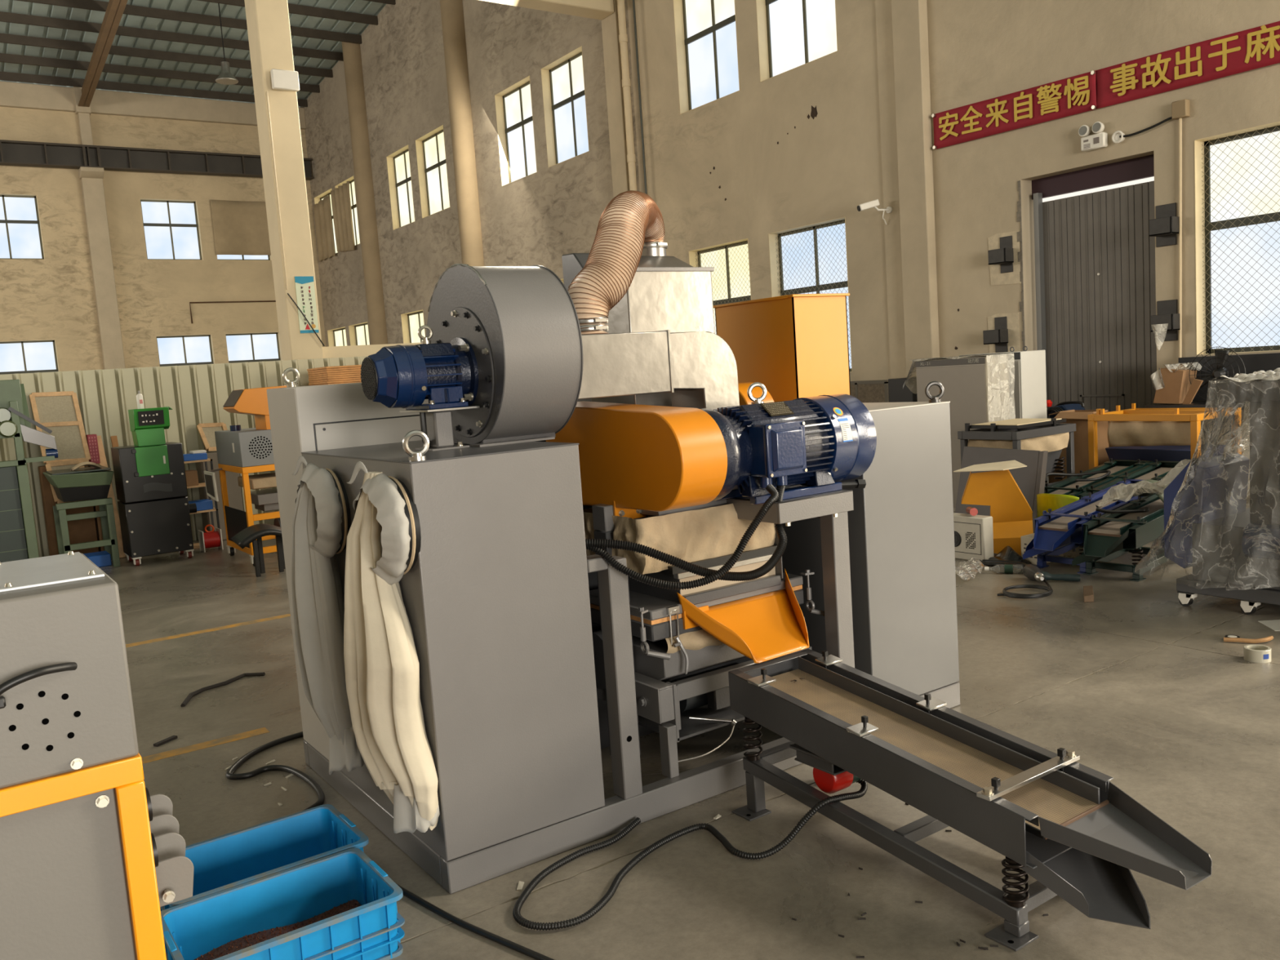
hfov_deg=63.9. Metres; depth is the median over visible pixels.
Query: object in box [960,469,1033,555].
hopper
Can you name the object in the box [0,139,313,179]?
crane beam
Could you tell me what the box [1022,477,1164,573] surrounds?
conveyor
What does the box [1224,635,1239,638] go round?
tape
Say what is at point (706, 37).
window
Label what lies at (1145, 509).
cable
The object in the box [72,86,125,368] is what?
column
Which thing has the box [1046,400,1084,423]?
machine
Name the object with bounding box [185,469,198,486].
carton
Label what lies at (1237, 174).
window
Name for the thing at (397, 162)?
window
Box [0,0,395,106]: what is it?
ceiling
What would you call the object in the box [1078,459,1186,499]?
conveyor
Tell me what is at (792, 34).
window
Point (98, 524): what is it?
carton
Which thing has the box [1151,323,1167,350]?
plastic bag
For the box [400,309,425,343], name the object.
window
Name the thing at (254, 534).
stool
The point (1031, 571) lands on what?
drill
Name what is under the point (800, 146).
wall
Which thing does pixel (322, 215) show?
curtain
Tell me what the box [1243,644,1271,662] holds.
packing tape
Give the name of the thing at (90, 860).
machine
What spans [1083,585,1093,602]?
wood block
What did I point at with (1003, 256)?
bracket
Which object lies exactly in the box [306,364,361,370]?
plywood board
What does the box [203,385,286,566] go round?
machine
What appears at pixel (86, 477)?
tray
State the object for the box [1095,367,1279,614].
machine
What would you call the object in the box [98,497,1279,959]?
floor
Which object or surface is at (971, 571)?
bubble wrap
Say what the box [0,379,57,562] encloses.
machine
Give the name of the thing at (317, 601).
bag
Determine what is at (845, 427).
print
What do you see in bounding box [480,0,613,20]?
trim
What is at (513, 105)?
window
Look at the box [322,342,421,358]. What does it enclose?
trim
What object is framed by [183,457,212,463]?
shelf
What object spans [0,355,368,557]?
wall
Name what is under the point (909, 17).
column
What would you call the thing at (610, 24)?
trim
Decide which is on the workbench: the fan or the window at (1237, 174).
the fan
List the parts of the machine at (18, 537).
motor, plate, leg, drive arm, motor arm, vibration motor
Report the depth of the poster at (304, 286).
14.09 m
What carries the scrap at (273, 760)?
on the floor
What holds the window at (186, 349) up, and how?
in the wall at (52, 297)
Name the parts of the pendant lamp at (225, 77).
stem, lamp shade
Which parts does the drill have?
handle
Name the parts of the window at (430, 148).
pane, frame, pane, pane, pane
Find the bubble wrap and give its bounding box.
[955,557,987,580]
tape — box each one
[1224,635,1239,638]
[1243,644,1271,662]
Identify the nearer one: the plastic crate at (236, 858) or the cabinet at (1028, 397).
the plastic crate at (236, 858)
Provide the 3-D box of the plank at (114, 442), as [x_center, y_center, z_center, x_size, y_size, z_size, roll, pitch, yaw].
[-5.560,0.163,11.064,0.061,1.279,0.405,-9,8,-37]
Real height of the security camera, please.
0.301 m
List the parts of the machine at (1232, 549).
frame, blue motor, terminal plate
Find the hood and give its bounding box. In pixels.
[222,385,286,415]
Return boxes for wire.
[287,293,324,346]
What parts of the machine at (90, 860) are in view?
handle, lid, panel, rail, frame post, rubber knob, rubber knob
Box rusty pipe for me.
[189,300,275,323]
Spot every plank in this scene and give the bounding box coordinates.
[97,435,126,558]
[110,435,118,447]
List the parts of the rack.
post, post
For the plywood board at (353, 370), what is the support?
on the plywood board at (347, 372)
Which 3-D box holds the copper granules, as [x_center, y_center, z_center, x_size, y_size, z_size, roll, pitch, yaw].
[-1.003,1.339,2.901,0.530,0.032,0.334,-8,7,-34]
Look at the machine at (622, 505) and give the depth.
3.77 m
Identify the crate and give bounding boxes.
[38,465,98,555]
[160,804,368,911]
[160,848,404,959]
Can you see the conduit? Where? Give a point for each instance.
(1180, 109)
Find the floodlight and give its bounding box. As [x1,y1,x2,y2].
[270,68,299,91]
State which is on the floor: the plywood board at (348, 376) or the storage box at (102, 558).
the storage box at (102, 558)
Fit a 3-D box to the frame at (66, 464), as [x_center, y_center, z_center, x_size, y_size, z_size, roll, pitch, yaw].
[-5.934,0.015,10.661,0.375,0.425,0.185,-8,7,-34]
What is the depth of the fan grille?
3.45 m
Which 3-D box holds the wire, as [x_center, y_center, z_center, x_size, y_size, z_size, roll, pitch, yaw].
[-4.563,-2.190,14.033,0.434,0.739,0.044,-8,7,-32]
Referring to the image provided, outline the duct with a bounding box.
[266,91,288,289]
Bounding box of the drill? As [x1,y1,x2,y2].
[1022,564,1079,581]
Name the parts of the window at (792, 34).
frame, pane, pane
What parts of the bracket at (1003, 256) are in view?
plate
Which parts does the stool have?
seat, leg, leg, leg, leg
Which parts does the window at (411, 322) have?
pane, frame, pane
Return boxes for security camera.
[857,199,892,224]
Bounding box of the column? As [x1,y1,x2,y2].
[244,0,323,360]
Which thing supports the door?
in the wall at (800, 146)
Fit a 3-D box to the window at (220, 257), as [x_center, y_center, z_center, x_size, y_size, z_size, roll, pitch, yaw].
[-11.561,-7.189,29.717,1.528,1.658,0.239,-8,7,-34]
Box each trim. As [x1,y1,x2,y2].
[0,80,306,129]
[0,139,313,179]
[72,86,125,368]
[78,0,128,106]
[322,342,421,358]
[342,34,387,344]
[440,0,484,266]
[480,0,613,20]
[601,0,629,197]
[617,0,637,191]
[632,0,647,194]
[875,0,906,378]
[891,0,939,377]
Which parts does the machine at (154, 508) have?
green door, motor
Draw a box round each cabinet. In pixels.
[888,376,917,402]
[902,352,1015,511]
[959,346,1048,484]
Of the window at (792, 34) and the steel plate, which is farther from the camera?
the window at (792, 34)
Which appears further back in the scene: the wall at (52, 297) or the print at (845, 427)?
the wall at (52, 297)
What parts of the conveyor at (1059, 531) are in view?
leg, spout, leg, rail, clamp plate, rail, clamp plate, clamp plate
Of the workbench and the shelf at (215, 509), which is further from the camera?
the shelf at (215, 509)
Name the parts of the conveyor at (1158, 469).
clamp plate, clamp plate, clamp plate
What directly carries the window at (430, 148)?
in the wall at (800, 146)
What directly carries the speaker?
on the floor
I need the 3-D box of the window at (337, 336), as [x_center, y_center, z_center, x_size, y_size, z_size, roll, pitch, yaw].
[-8.800,-3.473,30.440,0.239,2.038,1.608,-8,7,-34]
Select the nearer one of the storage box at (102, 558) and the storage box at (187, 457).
the storage box at (102, 558)
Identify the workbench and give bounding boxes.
[1145,400,1248,409]
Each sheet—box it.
[1134,479,1169,502]
[1258,619,1279,631]
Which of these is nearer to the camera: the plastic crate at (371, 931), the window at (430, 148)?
the plastic crate at (371, 931)
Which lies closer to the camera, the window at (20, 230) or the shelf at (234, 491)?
the shelf at (234, 491)
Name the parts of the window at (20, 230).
pane, pane, pane, pane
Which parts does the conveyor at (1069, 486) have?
rail, clamp plate, clamp plate, clamp plate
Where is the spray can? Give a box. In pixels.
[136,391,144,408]
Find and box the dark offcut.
[153,735,177,746]
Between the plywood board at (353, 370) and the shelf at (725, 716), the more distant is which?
the plywood board at (353, 370)
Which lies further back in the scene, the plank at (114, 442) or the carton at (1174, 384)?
the plank at (114, 442)
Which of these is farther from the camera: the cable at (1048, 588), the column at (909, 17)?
the column at (909, 17)
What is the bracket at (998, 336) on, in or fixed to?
attached to the wall at (800, 146)
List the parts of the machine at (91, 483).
leg, leg, rail, rail, rail, leg, leg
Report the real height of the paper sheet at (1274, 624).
0.002 m
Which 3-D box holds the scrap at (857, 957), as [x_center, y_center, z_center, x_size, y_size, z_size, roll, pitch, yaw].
[0.589,1.275,2.744,0.022,0.006,0.005,-3,6,8]
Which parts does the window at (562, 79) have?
pane, pane, frame, pane, pane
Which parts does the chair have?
backrest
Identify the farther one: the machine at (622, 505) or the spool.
the spool
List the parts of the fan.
blade, blade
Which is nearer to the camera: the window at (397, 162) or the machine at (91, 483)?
the machine at (91, 483)
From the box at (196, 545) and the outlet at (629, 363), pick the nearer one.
the outlet at (629, 363)
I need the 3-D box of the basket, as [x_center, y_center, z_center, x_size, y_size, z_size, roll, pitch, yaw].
[-5.838,-0.330,10.949,0.090,0.310,0.153,-8,7,-34]
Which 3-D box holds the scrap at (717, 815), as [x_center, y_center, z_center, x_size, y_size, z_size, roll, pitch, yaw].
[0.275,1.199,3.653,0.012,0.006,0.031,1,8,41]
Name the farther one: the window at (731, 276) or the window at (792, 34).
the window at (731, 276)
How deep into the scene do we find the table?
9.04 m
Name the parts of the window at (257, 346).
pane, pane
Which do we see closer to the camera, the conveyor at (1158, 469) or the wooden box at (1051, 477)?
the conveyor at (1158, 469)
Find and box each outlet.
[577,329,674,399]
[676,568,809,663]
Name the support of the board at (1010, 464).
on the hopper
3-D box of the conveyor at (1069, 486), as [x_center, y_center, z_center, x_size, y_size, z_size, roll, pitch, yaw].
[3.864,0.138,8.817,1.390,0.526,0.404,-8,7,-34]
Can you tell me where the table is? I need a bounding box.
[957,417,1075,486]
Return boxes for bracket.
[982,316,1008,352]
[987,235,1013,273]
[1149,202,1178,247]
[1150,299,1180,341]
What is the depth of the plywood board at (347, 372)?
11.62 m
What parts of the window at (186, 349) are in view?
pane, pane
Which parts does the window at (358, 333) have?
frame, pane, pane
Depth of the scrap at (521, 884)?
3.25 m
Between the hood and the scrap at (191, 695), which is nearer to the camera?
the scrap at (191, 695)
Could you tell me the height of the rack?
0.950 m
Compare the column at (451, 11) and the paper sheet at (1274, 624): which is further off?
the column at (451, 11)
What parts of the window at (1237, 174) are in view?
pane, pane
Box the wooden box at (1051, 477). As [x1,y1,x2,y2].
[1048,455,1061,483]
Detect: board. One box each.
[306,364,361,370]
[307,366,360,373]
[307,368,360,374]
[308,371,360,377]
[308,373,360,378]
[308,375,360,381]
[308,379,360,385]
[309,377,360,382]
[309,381,361,386]
[953,460,1026,471]
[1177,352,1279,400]
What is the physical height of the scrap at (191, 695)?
0.027 m
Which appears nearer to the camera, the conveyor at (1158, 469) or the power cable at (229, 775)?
the power cable at (229, 775)
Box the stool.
[231,524,285,577]
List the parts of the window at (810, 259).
pane, pane, pane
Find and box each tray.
[42,466,113,488]
[189,449,206,453]
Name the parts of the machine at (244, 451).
door glass, swung door, post, knob, panel, post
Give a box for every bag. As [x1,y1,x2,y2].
[291,455,364,774]
[343,461,439,833]
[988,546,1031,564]
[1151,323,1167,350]
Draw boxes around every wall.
[0,106,326,371]
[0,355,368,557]
[299,0,1279,497]
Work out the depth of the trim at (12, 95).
27.77 m
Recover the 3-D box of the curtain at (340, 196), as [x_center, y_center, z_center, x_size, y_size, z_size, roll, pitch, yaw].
[-8.211,-7.227,28.459,0.110,1.820,1.456,-8,7,-34]
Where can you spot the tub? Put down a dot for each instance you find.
(236, 858)
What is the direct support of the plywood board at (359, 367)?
on the plywood board at (353, 370)
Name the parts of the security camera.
arm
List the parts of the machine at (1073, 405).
handle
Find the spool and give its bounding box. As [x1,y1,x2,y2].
[197,524,223,552]
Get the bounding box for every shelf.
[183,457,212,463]
[186,482,205,488]
[190,507,217,514]
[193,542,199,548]
[195,451,243,540]
[638,704,744,741]
[640,485,853,524]
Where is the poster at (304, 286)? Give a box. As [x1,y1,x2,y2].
[294,275,319,333]
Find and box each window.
[0,193,44,259]
[0,339,59,374]
[139,198,203,260]
[155,333,214,366]
[216,254,271,260]
[225,332,281,363]
[314,188,337,253]
[327,326,346,346]
[334,175,359,245]
[348,321,369,345]
[386,144,414,230]
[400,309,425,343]
[415,124,449,218]
[494,75,537,186]
[541,45,589,167]
[673,0,739,114]
[688,238,751,334]
[755,0,837,81]
[768,217,852,372]
[1194,121,1279,355]
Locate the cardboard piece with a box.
[1182,378,1203,404]
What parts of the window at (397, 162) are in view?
pane, frame, pane, pane, pane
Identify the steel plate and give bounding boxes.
[955,446,1048,533]
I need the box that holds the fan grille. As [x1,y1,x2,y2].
[360,356,377,399]
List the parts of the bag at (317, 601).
tie cord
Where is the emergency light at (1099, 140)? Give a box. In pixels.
[1078,121,1107,151]
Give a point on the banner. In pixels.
(1256, 47)
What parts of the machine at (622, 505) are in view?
access panel, seat plate, stator frame, foot plate, blower motor, plate, plate, plate, panel, post, post, frame, plate, leg, latch lever, lid, vibration motor, motor, stator frame, hinge plate, slide rail, terminal lid, post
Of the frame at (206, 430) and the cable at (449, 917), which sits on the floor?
the cable at (449, 917)
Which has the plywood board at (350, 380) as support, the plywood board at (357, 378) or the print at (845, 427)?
the plywood board at (357, 378)
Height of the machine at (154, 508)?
1.555 m
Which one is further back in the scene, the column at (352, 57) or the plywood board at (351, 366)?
the column at (352, 57)
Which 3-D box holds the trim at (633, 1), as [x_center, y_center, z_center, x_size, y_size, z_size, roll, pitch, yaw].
[0.030,-5.724,16.664,0.036,11.000,0.036,-8,7,-34]
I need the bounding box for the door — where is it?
[1016,154,1156,461]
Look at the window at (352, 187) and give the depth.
28.46 m
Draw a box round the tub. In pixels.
[185,808,363,896]
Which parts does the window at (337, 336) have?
frame, pane, pane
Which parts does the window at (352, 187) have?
pane, pane, pane, pane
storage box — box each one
[83,551,111,567]
[182,453,207,461]
[188,498,213,511]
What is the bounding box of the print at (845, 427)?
[840,422,849,439]
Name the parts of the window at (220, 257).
pane, pane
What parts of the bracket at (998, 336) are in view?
plate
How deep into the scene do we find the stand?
9.22 m
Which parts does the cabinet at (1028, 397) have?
door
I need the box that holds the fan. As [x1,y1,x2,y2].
[1189,346,1245,404]
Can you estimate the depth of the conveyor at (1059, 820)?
3.03 m
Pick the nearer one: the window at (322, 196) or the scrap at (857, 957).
the scrap at (857, 957)
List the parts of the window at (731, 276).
pane, pane, frame, pane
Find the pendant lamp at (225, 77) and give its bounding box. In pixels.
[215,3,238,84]
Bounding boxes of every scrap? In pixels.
[180,671,265,706]
[265,759,275,764]
[516,880,524,890]
[713,813,721,819]
[856,955,864,958]
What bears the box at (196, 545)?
attached to the rack
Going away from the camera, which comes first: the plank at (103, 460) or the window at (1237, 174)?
the window at (1237, 174)
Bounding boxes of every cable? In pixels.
[225,731,324,810]
[395,883,554,959]
[512,778,867,930]
[996,577,1053,598]
[1044,470,1111,482]
[1095,506,1149,513]
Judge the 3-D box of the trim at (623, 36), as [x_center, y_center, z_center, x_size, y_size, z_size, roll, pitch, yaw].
[-0.173,-5.730,16.852,0.144,11.000,0.144,-8,7,-34]
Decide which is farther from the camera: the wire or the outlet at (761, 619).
the wire
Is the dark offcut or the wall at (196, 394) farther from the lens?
the wall at (196, 394)
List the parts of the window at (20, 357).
pane, pane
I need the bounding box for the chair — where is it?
[1035,493,1079,551]
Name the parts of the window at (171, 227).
pane, pane, pane, pane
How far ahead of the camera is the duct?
13.74 m
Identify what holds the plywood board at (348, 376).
on the plywood board at (357, 378)
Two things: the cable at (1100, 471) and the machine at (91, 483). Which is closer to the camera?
the cable at (1100, 471)
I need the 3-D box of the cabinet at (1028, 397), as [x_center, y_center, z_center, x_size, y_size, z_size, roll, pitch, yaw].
[3.750,-0.576,10.597,0.428,1.578,0.740,-8,7,-34]
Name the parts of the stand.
leg, leg, leg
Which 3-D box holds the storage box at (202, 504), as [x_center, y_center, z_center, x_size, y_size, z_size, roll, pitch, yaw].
[-4.851,0.279,11.265,0.260,0.100,0.220,-8,7,-34]
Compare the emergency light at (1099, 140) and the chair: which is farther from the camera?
the emergency light at (1099, 140)
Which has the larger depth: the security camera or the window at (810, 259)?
the window at (810, 259)
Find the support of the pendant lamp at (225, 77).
hanging from the ceiling
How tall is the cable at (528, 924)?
0.178 m
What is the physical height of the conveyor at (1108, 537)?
0.526 m
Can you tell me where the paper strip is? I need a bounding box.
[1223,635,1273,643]
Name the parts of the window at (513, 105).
pane, frame, pane, pane, pane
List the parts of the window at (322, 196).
pane, pane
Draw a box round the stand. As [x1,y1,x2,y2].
[1087,403,1241,469]
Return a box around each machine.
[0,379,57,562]
[0,551,194,959]
[42,466,120,566]
[111,406,196,566]
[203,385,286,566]
[266,190,959,893]
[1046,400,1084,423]
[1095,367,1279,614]
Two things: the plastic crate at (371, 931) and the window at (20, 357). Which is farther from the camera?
the window at (20, 357)
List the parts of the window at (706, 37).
frame, pane, pane, pane, pane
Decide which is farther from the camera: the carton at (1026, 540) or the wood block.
the carton at (1026, 540)
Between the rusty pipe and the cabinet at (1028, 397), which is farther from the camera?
the rusty pipe
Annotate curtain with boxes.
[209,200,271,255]
[313,195,334,261]
[330,181,355,252]
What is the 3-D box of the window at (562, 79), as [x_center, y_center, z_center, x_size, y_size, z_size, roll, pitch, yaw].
[-1.285,-6.793,18.813,0.239,1.808,1.458,-8,7,-34]
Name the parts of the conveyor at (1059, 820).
foot plate, spring seat, leg, clamp plate, clamp plate, vibration motor, clamp plate, rail, clamp plate, rail, foot plate, spring seat, leg, spout, spout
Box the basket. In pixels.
[85,434,100,463]
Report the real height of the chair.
0.435 m
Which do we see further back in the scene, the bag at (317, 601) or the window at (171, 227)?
the window at (171, 227)
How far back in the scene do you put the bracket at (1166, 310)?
10.11 m
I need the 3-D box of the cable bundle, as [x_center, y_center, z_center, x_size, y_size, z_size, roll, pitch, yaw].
[2.634,0.610,7.443,0.414,0.043,0.122,2,8,43]
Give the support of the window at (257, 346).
in the wall at (52, 297)
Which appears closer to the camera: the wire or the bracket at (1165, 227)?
the bracket at (1165, 227)
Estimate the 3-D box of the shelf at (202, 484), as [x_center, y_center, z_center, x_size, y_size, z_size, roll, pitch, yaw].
[-4.868,0.060,11.252,0.330,0.020,0.300,-8,7,-34]
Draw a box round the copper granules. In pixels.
[194,899,361,959]
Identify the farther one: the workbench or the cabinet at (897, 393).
the cabinet at (897, 393)
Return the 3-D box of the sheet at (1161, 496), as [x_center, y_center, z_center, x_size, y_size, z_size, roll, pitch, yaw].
[3.631,0.061,7.175,0.501,0.164,0.344,-8,7,-34]
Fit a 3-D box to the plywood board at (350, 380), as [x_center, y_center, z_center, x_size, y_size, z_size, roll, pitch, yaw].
[-3.228,-1.173,12.066,1.130,0.021,0.700,-8,7,-34]
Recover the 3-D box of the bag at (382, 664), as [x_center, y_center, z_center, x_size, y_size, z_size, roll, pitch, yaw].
[-0.836,0.524,3.246,0.185,1.171,0.485,-8,7,-34]
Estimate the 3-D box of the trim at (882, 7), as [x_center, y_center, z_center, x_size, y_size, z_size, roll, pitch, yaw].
[3.040,-5.437,12.555,0.040,10.900,0.340,-8,7,-34]
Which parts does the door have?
panel, panel, panel, panel, panel, wicket frame, panel, panel, panel, panel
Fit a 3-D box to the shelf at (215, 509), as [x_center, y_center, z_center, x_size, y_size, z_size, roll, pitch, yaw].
[-4.849,0.338,11.282,0.330,0.020,0.300,-8,7,-34]
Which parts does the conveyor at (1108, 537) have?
leg, foot plate, spout, spout, rail, leg, foot plate, clamp plate, rail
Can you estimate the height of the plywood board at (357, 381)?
0.021 m
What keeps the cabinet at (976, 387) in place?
on the floor
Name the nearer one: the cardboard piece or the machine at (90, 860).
the machine at (90, 860)
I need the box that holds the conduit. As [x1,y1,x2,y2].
[1111,98,1190,357]
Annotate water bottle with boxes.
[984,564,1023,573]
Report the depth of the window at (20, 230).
26.68 m
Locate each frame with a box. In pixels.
[29,391,90,464]
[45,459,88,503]
[196,422,227,451]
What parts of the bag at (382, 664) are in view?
tie cord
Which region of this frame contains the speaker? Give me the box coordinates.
[953,512,993,560]
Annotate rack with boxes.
[183,457,220,548]
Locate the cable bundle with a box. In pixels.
[979,559,1027,568]
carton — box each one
[88,463,104,551]
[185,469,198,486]
[1020,533,1063,564]
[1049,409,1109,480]
[1150,362,1197,404]
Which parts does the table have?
leg, leg, deck frame, leg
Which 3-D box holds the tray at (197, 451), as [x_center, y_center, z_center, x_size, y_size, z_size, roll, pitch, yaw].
[-4.842,-0.308,11.236,0.140,0.030,0.180,-8,7,-34]
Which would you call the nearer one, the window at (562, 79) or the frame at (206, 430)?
the frame at (206, 430)
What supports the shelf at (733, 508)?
attached to the machine at (622, 505)
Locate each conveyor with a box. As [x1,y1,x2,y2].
[728,648,1212,951]
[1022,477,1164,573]
[1044,457,1153,497]
[1071,493,1168,582]
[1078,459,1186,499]
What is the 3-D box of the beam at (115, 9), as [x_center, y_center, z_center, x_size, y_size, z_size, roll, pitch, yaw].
[-7.653,-10.545,16.666,0.260,2.744,25.100,-8,7,-34]
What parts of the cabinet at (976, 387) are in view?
door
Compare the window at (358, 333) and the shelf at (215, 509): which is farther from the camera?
the window at (358, 333)
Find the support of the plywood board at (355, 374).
on the plywood board at (348, 376)

